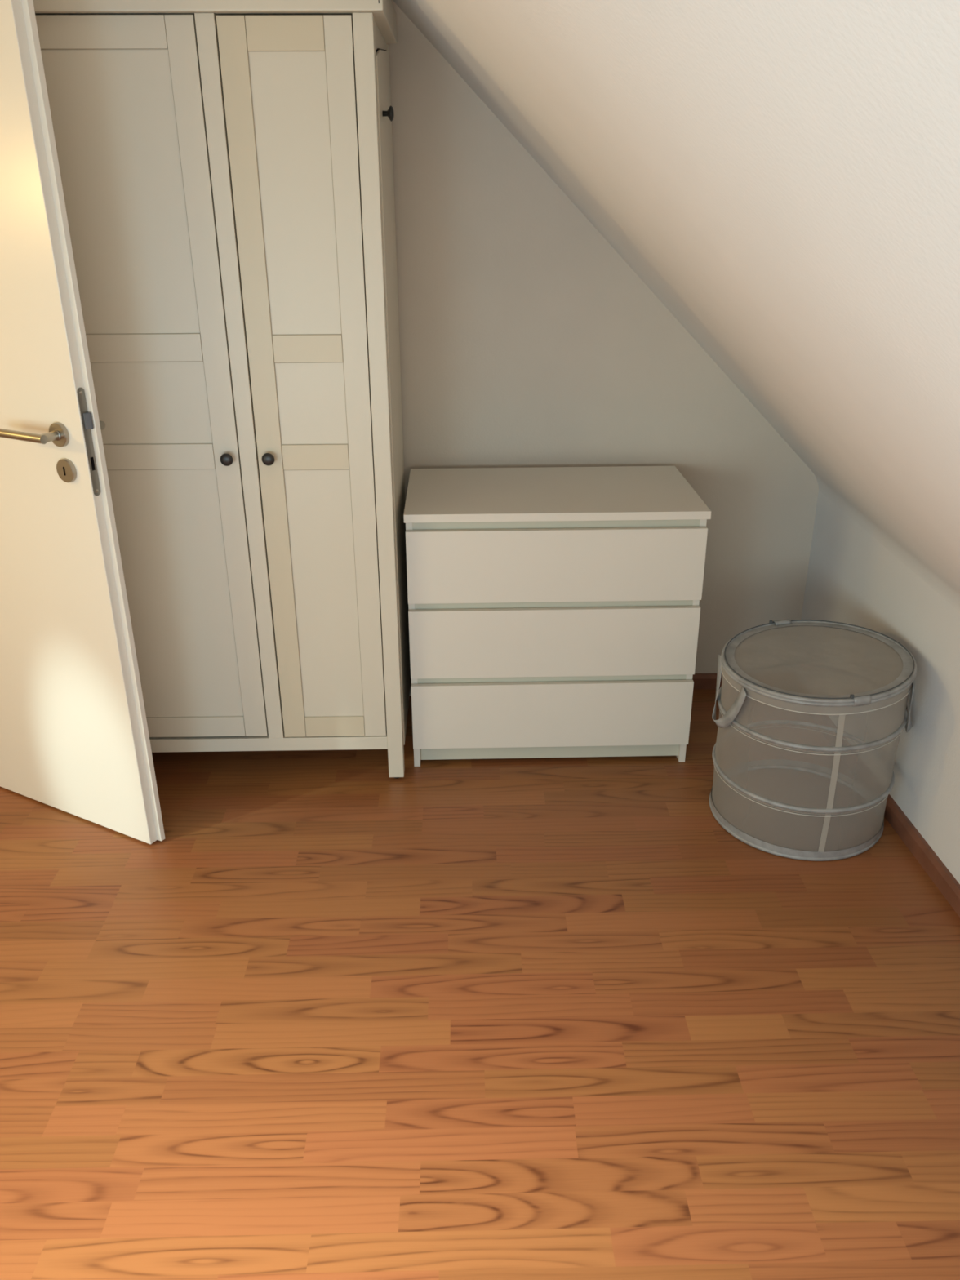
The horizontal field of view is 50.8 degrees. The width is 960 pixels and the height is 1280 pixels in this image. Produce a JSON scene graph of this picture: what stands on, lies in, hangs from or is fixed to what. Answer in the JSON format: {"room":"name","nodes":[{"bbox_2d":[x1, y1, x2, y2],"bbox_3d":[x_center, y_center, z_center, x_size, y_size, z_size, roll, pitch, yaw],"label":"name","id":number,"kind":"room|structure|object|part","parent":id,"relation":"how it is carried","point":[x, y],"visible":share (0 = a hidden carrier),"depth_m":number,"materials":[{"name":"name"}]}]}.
{"room":"attic bedroom","nodes":[
{"label":"attic bedroom","id":0,"kind":"room"},
{"bbox_2d":[0,688,959,1279],"bbox_3d":[-1.042,0.915,1.739,5.891,0.001,3.900,-1,24,-1],"label":"floor","id":1,"kind":"structure","parent":0,"point":[538,1018],"depth_m":2.03,"materials":[{"name":"brown wood"}]},
{"bbox_2d":[32,0,411,778],"bbox_3d":[-0.650,-0.589,2.718,0.905,1.945,0.574,-1,24,-1],"label":"wardrobe","id":2,"kind":"object","parent":1,"relation":"on","point":[226,166],"visible":0.83,"depth_m":2.40,"materials":[{"name":"beige wood"}]},
{"bbox_3d":[-0.818,-1.282,2.132,0.313,0.061,0.019,-1,24,-1],"label":"rail","id":3,"kind":"part","parent":2,"relation":"part of","materials":[{"name":"white wood"}]},
{"bbox_3d":[-0.815,-0.523,2.472,0.416,1.706,0.014,-1,24,-1],"label":"door","id":4,"kind":"part","parent":2,"relation":"part of","materials":[{"name":"white wood"}]},
{"bbox_3d":[-0.815,-0.693,2.395,0.313,0.063,0.019,-1,24,-1],"label":"rail","id":5,"kind":"part","parent":2,"relation":"part of","materials":[{"name":"white wood"}]},
{"bbox_3d":[-0.814,-0.455,2.501,0.313,0.062,0.019,-1,24,-1],"label":"rail","id":6,"kind":"part","parent":2,"relation":"part of","materials":[{"name":"white wood"}]},
{"bbox_3d":[-0.811,0.238,2.811,0.313,0.060,0.019,-1,24,-1],"label":"rail","id":7,"kind":"part","parent":2,"relation":"part of","materials":[{"name":"white wood"}]},
{"bbox_3d":[-0.656,-1.438,2.315,0.900,0.066,0.527,-1,24,-1],"label":"cornice","id":8,"kind":"part","parent":2,"relation":"part of","materials":[{"name":"white wood"}]},
{"bbox_3d":[-0.622,-0.445,2.484,0.032,0.032,0.028,-1,24,-1],"label":"knob","id":9,"kind":"part","parent":2,"relation":"part of","materials":[{"name":"black metal"}]},
{"bbox_3d":[-0.520,-0.446,2.485,0.032,0.032,0.028,-1,24,-1],"label":"knob","id":10,"kind":"part","parent":2,"relation":"part of","materials":[{"name":"black metal"}]},
{"bbox_3d":[-0.646,0.289,2.837,0.772,0.040,0.022,-1,24,-1],"label":"rail","id":11,"kind":"part","parent":2,"relation":"part of","materials":[{"name":"white wood"}]},
{"bbox_3d":[-0.658,-1.407,2.352,0.817,0.020,0.465,-1,24,-1],"label":"panel","id":12,"kind":"part","parent":2,"relation":"part of","materials":[{"name":"white wood"}]},
{"bbox_3d":[-0.411,-1.284,2.139,0.163,0.064,0.019,-1,24,-1],"label":"rail","id":13,"kind":"part","parent":2,"relation":"part of","materials":[{"name":"white wood"}]},
{"bbox_3d":[-0.408,-0.525,2.480,0.263,1.709,0.014,-1,24,-1],"label":"door","id":14,"kind":"part","parent":2,"relation":"part of","materials":[{"name":"white wood"}]},
{"bbox_3d":[-0.408,-0.694,2.403,0.163,0.063,0.019,-1,24,-1],"label":"rail","id":15,"kind":"part","parent":2,"relation":"part of","materials":[{"name":"white wood"}]},
{"bbox_3d":[-0.407,-0.456,2.509,0.163,0.062,0.019,-1,24,-1],"label":"rail","id":16,"kind":"part","parent":2,"relation":"part of","materials":[{"name":"white wood"}]},
{"bbox_3d":[-0.650,0.191,3.066,0.817,0.018,0.465,-1,24,-1],"label":"panel","id":17,"kind":"part","parent":2,"relation":"part of","materials":[{"name":"white wood"}]},
{"bbox_3d":[-0.404,0.238,2.819,0.163,0.060,0.019,-1,24,-1],"label":"rail","id":18,"kind":"part","parent":2,"relation":"part of","materials":[{"name":"white wood"}]},
{"bbox_3d":[-0.659,-0.700,2.927,0.817,1.778,0.008,-1,24,-1],"label":"panel","id":19,"kind":"part","parent":2,"relation":"part of","materials":[{"name":"white wood"}]},
{"bbox_3d":[-0.242,-0.470,2.516,0.042,1.868,0.045,-1,24,-1],"label":"post","id":20,"kind":"part","parent":2,"relation":"part of","materials":[{"name":"white wood"}]},
{"bbox_3d":[-0.241,-0.603,2.734,0.022,1.804,0.460,-1,24,-1],"label":"panel","id":21,"kind":"part","parent":2,"relation":"part of","materials":[{"name":"white wood"}]},
{"bbox_3d":[-0.212,-1.217,2.335,0.026,0.033,0.033,-1,24,-1],"label":"knob","id":22,"kind":"part","parent":2,"relation":"part of","materials":[{"name":"black metal"}]},
{"bbox_3d":[-0.252,-0.676,2.977,0.042,1.868,0.045,-1,24,-1],"label":"post","id":23,"kind":"part","parent":2,"relation":"part of","materials":[{"name":"white wood"}]},
{"bbox_2d":[403,466,711,766],"bbox_3d":[0.198,-0.073,2.992,0.800,0.772,0.473,-1,24,-1],"label":"dresser","id":24,"kind":"object","parent":1,"relation":"on","point":[553,611],"visible":1,"depth_m":2.77,"materials":[{"name":"white wood"}]},
{"bbox_3d":[-0.190,-0.063,3.002,0.018,0.750,0.445,-1,24,-1],"label":"panel","id":25,"kind":"part","parent":24,"relation":"part of","materials":[{"name":"white wood"}]},
{"bbox_3d":[0.203,0.104,2.858,0.758,0.074,0.024,-1,24,-1],"label":"drawer rail","id":26,"kind":"part","parent":24,"relation":"part of","materials":[{"name":"beige paint"}]},
{"bbox_3d":[0.204,0.213,2.879,0.794,0.202,0.016,-1,24,-1],"label":"drawer","id":27,"kind":"part","parent":24,"relation":"part of","materials":[{"name":"white wood"}]},
{"bbox_3d":[0.202,-0.101,2.766,0.758,0.073,0.024,-1,24,-1],"label":"drawer rail","id":28,"kind":"part","parent":24,"relation":"part of","materials":[{"name":"beige paint"}]},
{"bbox_3d":[0.203,0.007,2.787,0.794,0.202,0.016,-1,24,-1],"label":"drawer","id":29,"kind":"part","parent":24,"relation":"part of","materials":[{"name":"white wood"}]},
{"bbox_3d":[0.201,-0.300,2.678,0.758,0.057,0.024,-1,24,-1],"label":"drawer rail","id":30,"kind":"part","parent":24,"relation":"part of","materials":[{"name":"beige paint"}]},
{"bbox_3d":[0.202,-0.198,2.695,0.794,0.203,0.016,-1,24,-1],"label":"drawer","id":31,"kind":"part","parent":24,"relation":"part of","materials":[{"name":"white wood"}]},
{"bbox_3d":[0.196,-0.415,2.839,0.800,0.022,0.473,-1,24,-1],"label":"panel","id":32,"kind":"part","parent":24,"relation":"part of","materials":[{"name":"white wood"}]},
{"bbox_3d":[0.586,-0.074,3.018,0.018,0.750,0.445,-1,24,-1],"label":"panel","id":33,"kind":"part","parent":24,"relation":"part of","materials":[{"name":"white wood"}]},
{"bbox_2d":[709,618,916,861],"bbox_3d":[0.839,0.247,2.618,0.490,0.487,0.479,-1,24,-1],"label":"laundry basket","id":34,"kind":"object","parent":1,"relation":"on","point":[804,666],"visible":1,"depth_m":2.52,"materials":[{"name":"grey fabric"}]},
{"bbox_3d":[0.613,0.148,2.550,0.036,0.160,0.226,-2,24,-4],"label":"handle","id":35,"kind":"part","parent":34,"relation":"part of","materials":[{"name":"grey fabric"}]},
{"bbox_3d":[0.840,0.046,2.522,0.461,0.040,0.461,-1,24,-1],"label":"lid","id":36,"kind":"part","parent":34,"relation":"part of","materials":[{"name":"grey fabric"}]},
{"bbox_3d":[1.067,0.151,2.503,0.033,0.177,0.188,6,25,14],"label":"handle","id":37,"kind":"part","parent":34,"relation":"part of","materials":[{"name":"grey fabric"}]},
{"bbox_2d":[386,0,818,673],"bbox_3d":[-1.111,-1.021,2.912,5.000,2.820,0.120,-1,24,-1],"label":"wall","id":38,"kind":"structure","parent":0,"point":[526,340],"depth_m":2.96,"materials":[{"name":"grey paint"}]},
{"bbox_2d":[692,673,722,689],"bbox_3d":[-0.295,0.151,3.378,2.699,0.052,0.017,-1,24,-1],"label":"baseboard","id":39,"kind":"structure","parent":38,"relation":"attached to","point":[701,681],"depth_m":3.39,"materials":[{"name":"brown wood"}]},
{"bbox_2d":[392,0,959,612],"bbox_3d":[-1.075,-0.498,1.104,5.003,2.101,3.809,-1,24,-1],"label":"ceiling","id":40,"kind":"structure","parent":0,"point":[782,176],"depth_m":1.05,"materials":[{"name":"paint"}]},
{"bbox_2d":[800,490,959,884],"bbox_3d":[1.230,0.559,1.679,0.150,0.920,3.717,-2,24,-3],"label":"wall","id":41,"kind":"structure","parent":0,"point":[852,578],"depth_m":2.58,"materials":[{"name":"paint"}]},
{"bbox_2d":[808,713,959,917],"bbox_3d":[1.151,0.870,1.752,0.017,0.052,3.595,-2,24,-3],"label":"baseboard","id":42,"kind":"structure","parent":41,"relation":"attached to","point":[947,884],"depth_m":2.59,"materials":[{"name":"brown wood"}]},
{"bbox_3d":[-1.675,-0.149,1.248,0.120,2.590,3.609,-1,24,-1],"label":"wall","id":43,"kind":"structure","parent":0,"visible":0},
{"bbox_2d":[0,0,164,844],"bbox_3d":[-1.227,-0.481,2.406,0.919,1.993,0.177,12,27,26],"label":"door","id":44,"kind":"structure","parent":43,"relation":"in","point":[74,736],"depth_m":2.32,"materials":[{"name":"paint"}]},
{"bbox_3d":[-0.989,-0.440,2.182,0.140,0.019,0.019,12,27,26],"label":"lever","id":45,"kind":"part","parent":44,"relation":"part of","materials":[{"name":"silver metal"}]},
{"bbox_3d":[-0.846,-0.426,2.182,0.005,0.235,0.018,12,27,26],"label":"lock plate","id":46,"kind":"part","parent":44,"relation":"part of","materials":[{"name":"silver metal"}]},
{"bbox_3d":[-0.913,-0.497,2.308,0.140,0.019,0.019,12,27,26],"label":"lever","id":47,"kind":"part","parent":44,"relation":"part of","materials":[{"name":"metal"}]}
]}

